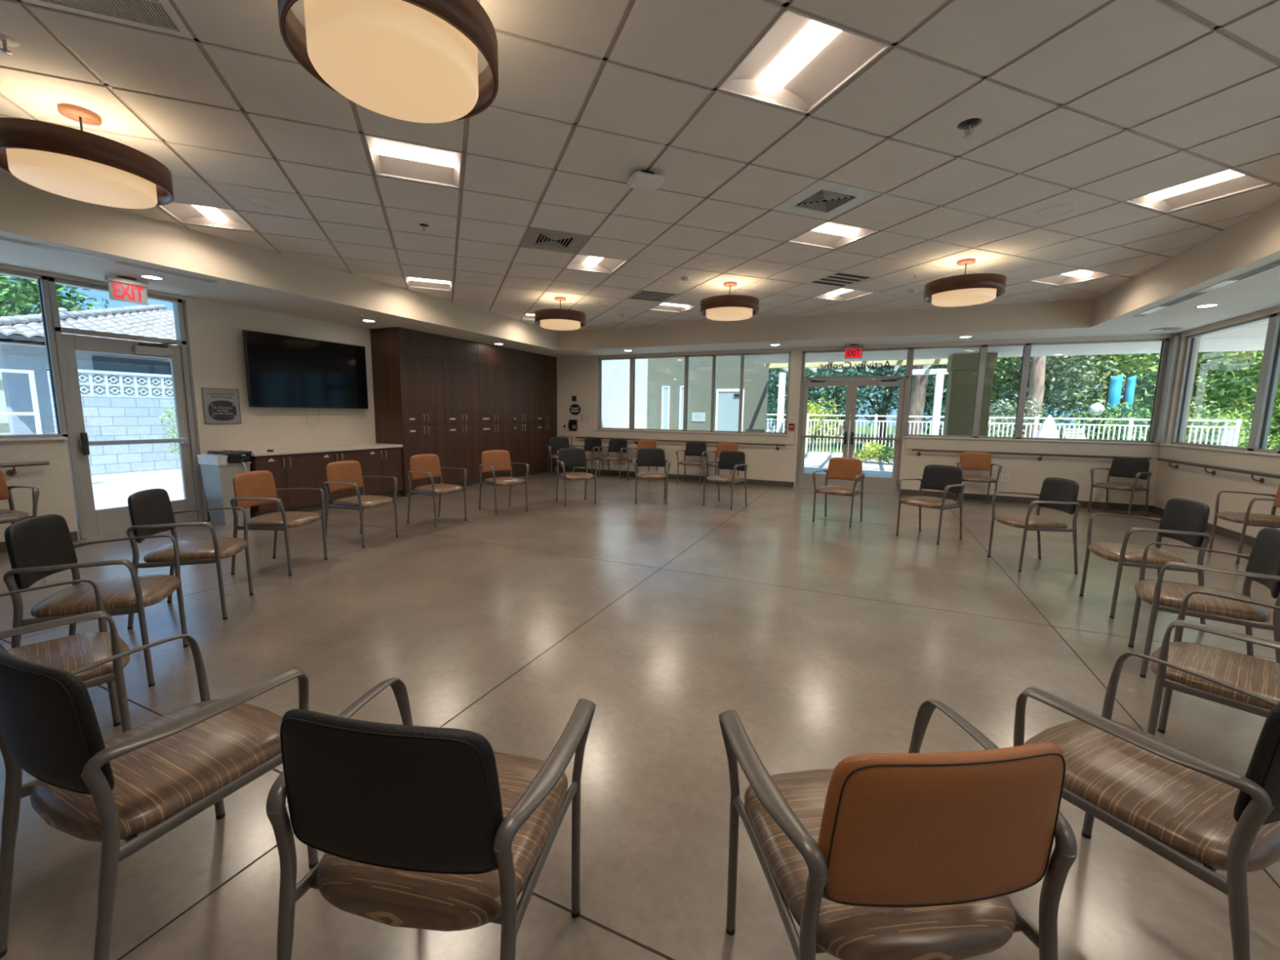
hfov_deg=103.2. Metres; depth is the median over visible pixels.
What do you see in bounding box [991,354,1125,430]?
leafy tree
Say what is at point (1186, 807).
armchair
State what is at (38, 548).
armchair
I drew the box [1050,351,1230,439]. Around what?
leafy tree
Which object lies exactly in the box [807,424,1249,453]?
lawn
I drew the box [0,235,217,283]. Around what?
air vent
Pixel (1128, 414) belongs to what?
bush
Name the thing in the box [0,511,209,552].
baseboard
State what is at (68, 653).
armchair
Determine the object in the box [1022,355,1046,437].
leafy tree
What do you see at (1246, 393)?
leafy tree
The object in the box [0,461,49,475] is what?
handrail
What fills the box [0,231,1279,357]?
ceiling soffit
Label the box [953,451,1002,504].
armchair
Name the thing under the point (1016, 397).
leafy tree
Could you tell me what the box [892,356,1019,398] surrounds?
leafy tree
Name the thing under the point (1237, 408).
leafy tree
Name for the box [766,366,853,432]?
leafy tree
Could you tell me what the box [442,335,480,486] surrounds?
tall cabinet
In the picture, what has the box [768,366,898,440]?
leafy tree
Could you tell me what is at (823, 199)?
ceiling vent
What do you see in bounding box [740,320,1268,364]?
trim
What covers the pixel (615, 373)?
wall
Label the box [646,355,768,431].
wall
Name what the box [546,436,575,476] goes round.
armchair
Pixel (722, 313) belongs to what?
diffuser
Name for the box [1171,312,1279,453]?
window
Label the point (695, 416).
notice board
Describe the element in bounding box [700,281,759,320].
pendant light
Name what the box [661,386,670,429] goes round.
window
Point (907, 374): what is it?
door frame
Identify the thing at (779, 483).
baseboard
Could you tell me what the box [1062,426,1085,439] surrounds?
patio chair
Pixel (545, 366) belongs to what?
tall cabinet
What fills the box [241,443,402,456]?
countertop
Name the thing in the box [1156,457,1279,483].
handrail
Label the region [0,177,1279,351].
ceiling soffit
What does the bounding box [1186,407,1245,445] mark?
bush
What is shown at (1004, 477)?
wall outlet
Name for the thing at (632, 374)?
window
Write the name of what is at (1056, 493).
armchair
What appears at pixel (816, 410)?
round bush
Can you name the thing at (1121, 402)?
leafy tree
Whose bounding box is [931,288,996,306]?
diffuser
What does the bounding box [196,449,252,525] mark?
waste bin
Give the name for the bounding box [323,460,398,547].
armchair
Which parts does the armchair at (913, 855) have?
leg, armrest, leg, seat, seat frame, backrest, armrest, leg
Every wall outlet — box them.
[562,423,566,428]
[1000,474,1009,481]
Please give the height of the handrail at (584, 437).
0.131 m
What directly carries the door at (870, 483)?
attached to the door frame at (907, 374)
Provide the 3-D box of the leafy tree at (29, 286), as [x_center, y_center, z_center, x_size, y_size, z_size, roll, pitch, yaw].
[-21.271,-5.450,15.047,9.044,9.367,9.260,0,7,-7]
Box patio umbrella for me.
[1035,414,1059,438]
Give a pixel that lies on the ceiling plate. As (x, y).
(1166, 329)
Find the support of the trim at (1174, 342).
attached to the wall at (1192, 482)
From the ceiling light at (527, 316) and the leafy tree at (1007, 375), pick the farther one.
the leafy tree at (1007, 375)
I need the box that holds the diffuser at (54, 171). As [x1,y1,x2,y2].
[5,148,157,208]
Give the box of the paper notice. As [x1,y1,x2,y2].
[580,413,589,422]
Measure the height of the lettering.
0.188 m
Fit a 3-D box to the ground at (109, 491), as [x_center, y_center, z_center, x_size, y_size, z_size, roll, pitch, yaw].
[6.124,-0.192,13.774,120.000,0.120,90.000,4,8,24]
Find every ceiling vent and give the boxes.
[20,0,193,39]
[520,226,590,253]
[626,289,678,302]
[772,179,881,220]
[805,271,876,288]
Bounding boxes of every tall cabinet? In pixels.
[369,326,447,497]
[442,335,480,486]
[477,342,510,483]
[507,348,535,477]
[533,353,557,474]
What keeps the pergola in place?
on the ground at (109, 491)
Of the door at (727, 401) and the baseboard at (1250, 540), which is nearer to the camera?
the baseboard at (1250, 540)
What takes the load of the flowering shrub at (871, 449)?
on the ground at (109, 491)
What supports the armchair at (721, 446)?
on the floor
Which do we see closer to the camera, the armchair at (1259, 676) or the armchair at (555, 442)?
the armchair at (1259, 676)
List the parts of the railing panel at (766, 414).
rail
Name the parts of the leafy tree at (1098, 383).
crown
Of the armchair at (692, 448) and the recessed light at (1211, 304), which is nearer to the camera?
the recessed light at (1211, 304)
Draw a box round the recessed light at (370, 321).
[361,320,375,322]
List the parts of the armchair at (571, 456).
leg, armrest, leg, backrest, seat, leg, armrest, leg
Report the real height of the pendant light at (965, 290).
0.433 m
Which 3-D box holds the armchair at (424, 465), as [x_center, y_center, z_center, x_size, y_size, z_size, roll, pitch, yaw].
[-2.595,0.115,6.496,0.563,0.865,0.619,5,8,27]
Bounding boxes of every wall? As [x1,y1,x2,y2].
[0,263,376,542]
[46,368,181,475]
[555,333,1177,505]
[601,359,648,428]
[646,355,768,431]
[1152,306,1279,537]
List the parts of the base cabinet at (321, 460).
door, door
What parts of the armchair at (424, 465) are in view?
leg, armrest, backrest, leg, seat frame, seat, leg, armrest, leg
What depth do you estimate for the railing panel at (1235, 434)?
13.62 m
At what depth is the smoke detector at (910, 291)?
6.84 m
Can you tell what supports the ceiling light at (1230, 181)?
attached to the ceiling
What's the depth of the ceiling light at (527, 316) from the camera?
9.45 m
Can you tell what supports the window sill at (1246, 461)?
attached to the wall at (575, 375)
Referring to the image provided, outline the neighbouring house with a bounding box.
[0,304,176,435]
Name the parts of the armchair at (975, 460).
armrest, backrest, seat, leg, leg, armrest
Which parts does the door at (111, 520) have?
closer arm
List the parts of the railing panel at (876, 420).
post, rail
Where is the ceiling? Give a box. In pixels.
[0,0,1279,331]
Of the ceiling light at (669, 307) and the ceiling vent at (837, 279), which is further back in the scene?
the ceiling light at (669, 307)
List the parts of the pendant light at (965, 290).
lamp shade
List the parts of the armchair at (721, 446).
leg, armrest, seat, backrest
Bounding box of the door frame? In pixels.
[47,276,203,539]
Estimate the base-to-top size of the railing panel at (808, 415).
1.620 m
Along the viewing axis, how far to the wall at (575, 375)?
9.96 m
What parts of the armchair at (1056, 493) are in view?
leg, armrest, leg, seat, seat frame, leg, armrest, backrest, leg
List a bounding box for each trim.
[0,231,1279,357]
[0,428,1279,456]
[84,486,897,539]
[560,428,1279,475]
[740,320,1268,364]
[1154,335,1181,444]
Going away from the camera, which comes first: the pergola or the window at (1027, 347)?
the window at (1027, 347)
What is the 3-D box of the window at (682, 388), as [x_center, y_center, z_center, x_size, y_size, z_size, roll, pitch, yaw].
[1.358,-1.939,15.968,0.260,2.000,0.040,4,8,24]
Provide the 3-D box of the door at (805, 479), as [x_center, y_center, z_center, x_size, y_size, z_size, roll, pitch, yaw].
[3.613,-0.901,9.938,0.887,2.140,0.117,4,8,24]
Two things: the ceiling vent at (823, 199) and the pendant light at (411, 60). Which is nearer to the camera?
the pendant light at (411, 60)
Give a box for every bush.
[807,395,842,451]
[986,395,1048,437]
[1054,401,1151,439]
[1184,403,1275,448]
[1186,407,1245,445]
[1226,403,1279,449]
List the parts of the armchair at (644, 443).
armrest, backrest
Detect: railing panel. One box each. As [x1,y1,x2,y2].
[766,413,786,432]
[804,413,875,455]
[872,414,944,455]
[988,416,1035,439]
[1031,416,1130,439]
[1126,417,1237,445]
[1213,421,1227,445]
[1224,418,1241,446]
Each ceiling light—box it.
[158,201,256,231]
[364,133,462,188]
[404,276,452,291]
[521,313,534,319]
[565,253,626,273]
[649,302,695,312]
[717,7,890,113]
[786,221,879,248]
[813,288,875,301]
[1031,268,1114,285]
[1124,168,1272,213]
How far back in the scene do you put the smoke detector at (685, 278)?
6.36 m
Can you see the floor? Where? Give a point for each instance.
(827, 638)
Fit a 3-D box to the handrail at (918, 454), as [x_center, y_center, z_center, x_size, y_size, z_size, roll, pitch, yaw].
[6.449,-0.398,8.590,3.280,0.131,0.104,4,8,24]
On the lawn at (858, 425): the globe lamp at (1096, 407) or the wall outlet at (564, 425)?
the globe lamp at (1096, 407)
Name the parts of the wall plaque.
oval plate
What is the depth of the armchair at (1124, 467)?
7.74 m
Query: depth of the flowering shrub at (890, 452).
15.63 m
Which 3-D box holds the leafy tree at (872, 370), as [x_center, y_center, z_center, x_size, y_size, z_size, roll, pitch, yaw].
[13.442,-7.772,37.835,10.177,11.514,12.686,4,8,24]
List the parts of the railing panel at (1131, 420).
post, rail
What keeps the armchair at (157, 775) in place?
on the floor
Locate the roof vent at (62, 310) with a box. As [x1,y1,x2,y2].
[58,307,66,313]
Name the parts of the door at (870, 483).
closer arm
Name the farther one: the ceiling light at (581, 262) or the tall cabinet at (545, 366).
the tall cabinet at (545, 366)
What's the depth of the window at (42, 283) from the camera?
5.14 m
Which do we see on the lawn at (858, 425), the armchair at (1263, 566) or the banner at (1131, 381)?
the banner at (1131, 381)
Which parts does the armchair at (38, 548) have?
leg, backrest, armrest, leg, seat frame, seat, armrest, leg, leg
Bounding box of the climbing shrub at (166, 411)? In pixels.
[159,401,180,462]
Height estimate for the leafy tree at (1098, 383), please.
12.461 m
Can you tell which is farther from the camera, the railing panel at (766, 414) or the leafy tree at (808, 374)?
the leafy tree at (808, 374)
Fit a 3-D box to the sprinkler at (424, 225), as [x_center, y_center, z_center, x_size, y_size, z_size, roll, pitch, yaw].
[-2.016,-2.356,4.741,0.086,0.052,0.086,4,8,24]
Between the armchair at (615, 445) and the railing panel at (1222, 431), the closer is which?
the armchair at (615, 445)
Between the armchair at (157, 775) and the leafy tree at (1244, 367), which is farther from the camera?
the leafy tree at (1244, 367)
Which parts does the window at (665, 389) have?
pane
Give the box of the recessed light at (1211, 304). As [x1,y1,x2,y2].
[1195,303,1219,307]
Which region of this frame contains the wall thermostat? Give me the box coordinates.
[571,395,577,401]
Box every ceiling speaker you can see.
[245,195,284,209]
[1035,204,1077,217]
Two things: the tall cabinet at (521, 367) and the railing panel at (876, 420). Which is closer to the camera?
the tall cabinet at (521, 367)
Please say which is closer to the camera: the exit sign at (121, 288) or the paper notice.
the exit sign at (121, 288)
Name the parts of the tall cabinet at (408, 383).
door, door, filler panel, door, door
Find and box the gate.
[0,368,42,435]
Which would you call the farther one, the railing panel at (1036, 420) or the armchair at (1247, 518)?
the railing panel at (1036, 420)
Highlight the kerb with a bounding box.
[804,453,893,461]
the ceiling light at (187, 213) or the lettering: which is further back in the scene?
the lettering
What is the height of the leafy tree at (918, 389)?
10.554 m
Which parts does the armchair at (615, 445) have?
armrest, leg, seat, seat frame, backrest, leg, armrest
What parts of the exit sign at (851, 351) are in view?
red panel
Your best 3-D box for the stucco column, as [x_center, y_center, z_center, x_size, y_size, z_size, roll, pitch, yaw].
[6.911,-1.201,10.785,0.780,2.837,0.680,4,8,24]
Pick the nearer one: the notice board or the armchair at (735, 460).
the armchair at (735, 460)
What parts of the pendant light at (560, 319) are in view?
lamp shade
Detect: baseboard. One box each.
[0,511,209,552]
[558,466,1151,511]
[1151,505,1255,546]
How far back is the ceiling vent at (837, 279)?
6.43 m
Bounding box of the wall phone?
[568,419,577,447]
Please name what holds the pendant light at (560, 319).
hanging from the ceiling
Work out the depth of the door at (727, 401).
15.34 m
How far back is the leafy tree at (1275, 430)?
21.09 m
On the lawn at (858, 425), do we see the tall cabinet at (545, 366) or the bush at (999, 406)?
the bush at (999, 406)
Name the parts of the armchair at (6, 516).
backrest, leg, seat, armrest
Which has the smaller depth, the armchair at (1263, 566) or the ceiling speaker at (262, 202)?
the armchair at (1263, 566)
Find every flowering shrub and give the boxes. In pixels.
[853,440,892,461]
[873,445,893,464]
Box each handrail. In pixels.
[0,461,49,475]
[575,436,785,449]
[911,448,1151,461]
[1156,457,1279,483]
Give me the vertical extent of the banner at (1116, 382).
3.130 m
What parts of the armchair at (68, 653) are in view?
armrest, armrest, seat, seat frame, leg, leg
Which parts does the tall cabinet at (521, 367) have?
door, door, filler panel, door, door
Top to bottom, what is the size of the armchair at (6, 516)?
0.865 m
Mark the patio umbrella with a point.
(1048, 429)
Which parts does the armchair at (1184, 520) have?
leg, leg, armrest, seat, leg, seat frame, armrest, backrest, leg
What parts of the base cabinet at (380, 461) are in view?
door, door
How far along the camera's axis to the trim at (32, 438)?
8.12 m
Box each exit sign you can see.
[104,275,148,305]
[844,344,863,358]
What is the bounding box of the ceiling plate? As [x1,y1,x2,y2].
[1149,327,1182,331]
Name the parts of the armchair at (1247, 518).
leg, leg, armrest, seat, armrest, seat frame, leg, backrest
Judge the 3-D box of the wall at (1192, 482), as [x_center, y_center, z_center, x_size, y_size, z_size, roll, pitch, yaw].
[5.180,-0.320,1.104,0.200,3.340,15.115,4,8,24]
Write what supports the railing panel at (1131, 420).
on the ground at (109, 491)
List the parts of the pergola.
post, post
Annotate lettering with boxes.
[819,360,890,371]
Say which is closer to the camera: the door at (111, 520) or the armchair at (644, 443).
the door at (111, 520)
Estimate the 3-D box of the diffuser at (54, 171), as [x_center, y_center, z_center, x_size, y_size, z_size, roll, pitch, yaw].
[-3.311,-1.827,3.040,0.604,0.168,0.604,4,8,20]
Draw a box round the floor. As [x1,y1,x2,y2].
[0,471,1279,959]
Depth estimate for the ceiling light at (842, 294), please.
7.36 m
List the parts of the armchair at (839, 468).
leg, armrest, leg, seat, seat frame, backrest, leg, armrest, leg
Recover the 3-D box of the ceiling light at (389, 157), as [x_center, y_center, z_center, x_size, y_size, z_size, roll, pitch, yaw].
[-1.571,-2.275,3.568,0.584,0.105,0.584,-2,8,-21]
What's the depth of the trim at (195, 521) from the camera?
5.75 m
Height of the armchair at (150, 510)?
0.865 m
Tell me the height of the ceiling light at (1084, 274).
0.105 m
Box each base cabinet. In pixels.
[249,453,316,517]
[312,449,362,511]
[360,447,403,497]
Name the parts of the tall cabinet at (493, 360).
door, door, filler panel, door, door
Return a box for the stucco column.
[942,352,997,438]
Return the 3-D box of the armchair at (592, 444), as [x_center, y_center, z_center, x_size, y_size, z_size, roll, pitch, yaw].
[-1.170,-0.518,11.512,0.619,0.865,0.563,5,8,27]
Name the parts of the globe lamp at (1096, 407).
globe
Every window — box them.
[0,268,67,438]
[597,351,791,434]
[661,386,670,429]
[679,386,684,429]
[903,338,1168,443]
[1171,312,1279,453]
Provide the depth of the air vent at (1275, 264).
4.96 m
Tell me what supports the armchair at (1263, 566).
on the floor
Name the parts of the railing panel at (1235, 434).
post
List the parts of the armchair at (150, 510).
leg, backrest, leg, armrest, seat frame, seat, armrest, leg, leg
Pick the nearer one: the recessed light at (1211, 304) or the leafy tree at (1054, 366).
the recessed light at (1211, 304)
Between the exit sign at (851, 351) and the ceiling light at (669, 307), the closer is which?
the ceiling light at (669, 307)
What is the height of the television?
1.268 m
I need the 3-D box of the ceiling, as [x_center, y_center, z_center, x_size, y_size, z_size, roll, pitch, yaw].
[-0.205,-2.233,3.318,8.973,0.134,12.558,4,8,24]
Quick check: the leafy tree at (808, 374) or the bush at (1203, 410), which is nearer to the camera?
the bush at (1203, 410)
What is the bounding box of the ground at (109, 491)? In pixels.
[91,428,893,510]
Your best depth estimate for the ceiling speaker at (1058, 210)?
4.20 m
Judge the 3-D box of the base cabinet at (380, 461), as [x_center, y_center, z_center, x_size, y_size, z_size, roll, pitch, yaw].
[-4.323,-0.110,8.163,0.632,0.825,0.732,4,8,24]
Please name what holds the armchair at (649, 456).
on the floor
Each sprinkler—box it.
[0,33,20,55]
[418,223,428,231]
[957,118,982,138]
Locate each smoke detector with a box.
[680,275,690,281]
[906,288,918,293]
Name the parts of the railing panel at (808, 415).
post, rail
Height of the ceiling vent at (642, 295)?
0.056 m
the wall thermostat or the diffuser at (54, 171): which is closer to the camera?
the diffuser at (54, 171)
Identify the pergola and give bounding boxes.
[764,358,948,435]
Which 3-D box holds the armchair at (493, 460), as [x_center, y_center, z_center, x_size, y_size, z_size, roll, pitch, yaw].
[-1.974,0.016,7.323,0.619,0.865,0.563,-6,10,-43]
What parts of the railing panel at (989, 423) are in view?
rail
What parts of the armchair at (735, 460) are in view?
leg, armrest, leg, seat, seat frame, backrest, leg, armrest, leg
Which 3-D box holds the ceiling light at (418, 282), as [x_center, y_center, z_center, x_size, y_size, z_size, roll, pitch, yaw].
[-2.883,-2.735,6.950,0.584,0.105,0.584,-2,8,-21]
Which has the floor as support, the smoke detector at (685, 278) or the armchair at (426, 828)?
the armchair at (426, 828)
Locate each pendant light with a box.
[0,103,173,208]
[277,0,498,123]
[534,296,586,330]
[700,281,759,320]
[923,258,1006,306]
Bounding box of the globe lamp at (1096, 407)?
[1088,403,1105,441]
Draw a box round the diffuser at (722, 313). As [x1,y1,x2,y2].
[706,306,752,320]
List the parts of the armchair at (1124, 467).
leg, armrest, leg, seat, seat frame, backrest, leg, armrest, leg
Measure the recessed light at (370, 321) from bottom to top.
0.006 m
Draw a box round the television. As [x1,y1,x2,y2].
[242,329,368,426]
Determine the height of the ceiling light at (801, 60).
0.105 m
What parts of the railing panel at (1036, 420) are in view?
post, rail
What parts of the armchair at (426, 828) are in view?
leg, armrest, backrest, seat frame, seat, leg, armrest, leg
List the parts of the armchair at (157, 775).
leg, backrest, leg, armrest, seat frame, seat, armrest, leg, leg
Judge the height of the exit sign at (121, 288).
0.245 m
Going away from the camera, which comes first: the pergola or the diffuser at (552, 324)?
the diffuser at (552, 324)
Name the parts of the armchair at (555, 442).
leg, armrest, seat, backrest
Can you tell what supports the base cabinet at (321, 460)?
on the floor
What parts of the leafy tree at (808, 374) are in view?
crown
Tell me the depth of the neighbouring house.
12.03 m
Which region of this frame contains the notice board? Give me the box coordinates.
[691,412,705,422]
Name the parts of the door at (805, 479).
closer arm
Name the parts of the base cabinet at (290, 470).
door, door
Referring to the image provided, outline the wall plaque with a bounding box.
[200,387,241,424]
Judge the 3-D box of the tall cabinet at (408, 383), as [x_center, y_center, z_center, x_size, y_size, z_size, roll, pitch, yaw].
[-3.952,-1.148,8.780,0.672,2.734,0.920,4,8,24]
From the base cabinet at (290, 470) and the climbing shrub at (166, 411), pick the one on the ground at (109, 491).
the climbing shrub at (166, 411)
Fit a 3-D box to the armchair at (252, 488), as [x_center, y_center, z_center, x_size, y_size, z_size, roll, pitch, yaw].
[-3.227,0.359,4.551,0.563,0.865,0.619,1,7,1]
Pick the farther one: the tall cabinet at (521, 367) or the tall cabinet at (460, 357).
the tall cabinet at (521, 367)
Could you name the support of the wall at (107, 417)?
on the ground at (109, 491)
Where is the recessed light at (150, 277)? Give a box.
[139,275,164,279]
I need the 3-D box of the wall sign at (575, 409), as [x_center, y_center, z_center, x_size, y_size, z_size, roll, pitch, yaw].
[-1.549,-1.679,12.101,0.310,0.260,0.014,4,8,24]
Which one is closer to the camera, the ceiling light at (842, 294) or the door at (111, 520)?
the door at (111, 520)
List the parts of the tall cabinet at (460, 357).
door, door, filler panel, door, door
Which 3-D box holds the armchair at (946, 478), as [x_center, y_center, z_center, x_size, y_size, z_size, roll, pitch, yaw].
[3.453,0.264,6.027,0.563,0.865,0.619,-4,9,-32]
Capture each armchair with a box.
[0,469,39,524]
[0,578,131,733]
[0,634,318,959]
[3,514,188,686]
[126,488,253,629]
[230,470,327,575]
[266,677,595,959]
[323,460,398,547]
[407,453,466,528]
[478,449,528,515]
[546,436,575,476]
[555,447,598,506]
[572,437,604,475]
[597,438,629,479]
[626,439,657,481]
[632,447,671,503]
[675,441,707,484]
[702,450,746,509]
[706,442,738,487]
[718,699,1077,959]
[812,457,865,527]
[896,464,964,544]
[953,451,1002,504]
[986,477,1080,573]
[1013,651,1279,959]
[1079,497,1210,624]
[1088,457,1151,518]
[1128,527,1279,678]
[1146,591,1279,735]
[1208,484,1279,563]
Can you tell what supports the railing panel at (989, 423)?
on the ground at (109, 491)
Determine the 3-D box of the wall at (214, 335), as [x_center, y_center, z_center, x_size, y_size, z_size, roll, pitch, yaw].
[-5.699,-1.108,5.930,0.200,3.340,15.115,4,8,24]
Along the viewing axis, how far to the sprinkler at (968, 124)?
2.98 m
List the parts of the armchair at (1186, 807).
leg, armrest, seat frame, seat, armrest, leg, backrest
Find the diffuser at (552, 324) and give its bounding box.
[540,319,580,330]
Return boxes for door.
[62,333,197,537]
[715,388,744,431]
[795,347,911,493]
[798,378,853,487]
[845,377,905,493]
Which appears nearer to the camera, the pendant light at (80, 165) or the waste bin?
the pendant light at (80, 165)
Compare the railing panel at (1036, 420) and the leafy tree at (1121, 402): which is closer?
the railing panel at (1036, 420)
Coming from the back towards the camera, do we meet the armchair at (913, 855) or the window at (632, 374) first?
the window at (632, 374)
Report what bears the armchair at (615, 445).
on the floor
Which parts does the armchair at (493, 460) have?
leg, armrest, leg, backrest, seat frame, seat, leg, armrest, leg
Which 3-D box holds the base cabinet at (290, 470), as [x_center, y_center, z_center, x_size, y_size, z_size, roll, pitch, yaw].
[-4.923,0.054,6.837,0.632,0.825,0.732,4,8,24]
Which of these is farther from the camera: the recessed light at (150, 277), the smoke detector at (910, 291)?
the smoke detector at (910, 291)
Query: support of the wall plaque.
attached to the wall at (214, 335)
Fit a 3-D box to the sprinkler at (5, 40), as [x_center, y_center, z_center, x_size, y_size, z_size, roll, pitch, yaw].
[-3.014,-2.062,2.409,0.101,0.060,0.101,4,8,24]
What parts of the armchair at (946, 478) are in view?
leg, armrest, leg, seat, seat frame, leg, backrest, armrest, leg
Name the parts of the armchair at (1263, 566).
leg, leg, armrest, seat, seat frame, armrest, leg, backrest, leg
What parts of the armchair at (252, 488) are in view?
leg, backrest, armrest, leg, seat frame, seat, leg, armrest, leg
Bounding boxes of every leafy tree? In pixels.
[0,274,108,316]
[765,366,884,435]
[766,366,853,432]
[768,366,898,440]
[808,364,948,448]
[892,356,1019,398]
[906,364,928,434]
[911,356,1019,416]
[922,361,1071,435]
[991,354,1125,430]
[991,364,1242,442]
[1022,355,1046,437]
[1044,353,1216,438]
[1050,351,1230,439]
[1129,354,1279,440]
[1136,350,1279,443]
[1199,350,1279,449]
[1213,408,1272,441]
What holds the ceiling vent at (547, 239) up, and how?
in the ceiling
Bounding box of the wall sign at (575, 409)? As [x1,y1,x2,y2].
[568,404,580,414]
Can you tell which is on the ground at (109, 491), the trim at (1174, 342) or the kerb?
the kerb
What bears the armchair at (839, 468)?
on the floor
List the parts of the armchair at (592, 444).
seat, backrest, armrest, leg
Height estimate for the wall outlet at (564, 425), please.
0.120 m
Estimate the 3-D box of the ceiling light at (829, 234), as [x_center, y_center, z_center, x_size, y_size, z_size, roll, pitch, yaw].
[1.843,-2.396,4.875,0.584,0.105,0.584,-2,8,-21]
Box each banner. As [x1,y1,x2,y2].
[1101,373,1123,438]
[1120,374,1136,421]
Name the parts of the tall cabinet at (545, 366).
door, door, filler panel, door, door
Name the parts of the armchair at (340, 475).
leg, armrest, backrest, seat frame, leg, leg, seat, armrest, leg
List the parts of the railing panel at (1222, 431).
post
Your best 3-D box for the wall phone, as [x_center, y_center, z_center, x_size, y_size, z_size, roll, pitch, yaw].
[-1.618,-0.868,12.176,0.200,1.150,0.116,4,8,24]
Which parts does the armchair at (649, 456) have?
armrest, leg, seat, backrest, leg, leg, armrest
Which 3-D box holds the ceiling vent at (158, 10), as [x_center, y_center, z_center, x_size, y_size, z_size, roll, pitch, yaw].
[-2.272,-2.056,2.007,0.592,0.057,0.592,-2,8,-21]
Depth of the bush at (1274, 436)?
18.27 m
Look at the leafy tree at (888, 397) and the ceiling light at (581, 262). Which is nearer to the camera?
the ceiling light at (581, 262)
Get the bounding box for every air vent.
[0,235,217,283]
[1131,259,1279,316]
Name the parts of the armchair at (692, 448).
armrest, leg, seat, backrest, leg, armrest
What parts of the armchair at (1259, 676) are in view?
leg, leg, seat, seat frame, armrest, armrest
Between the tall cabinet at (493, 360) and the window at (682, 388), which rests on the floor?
the tall cabinet at (493, 360)

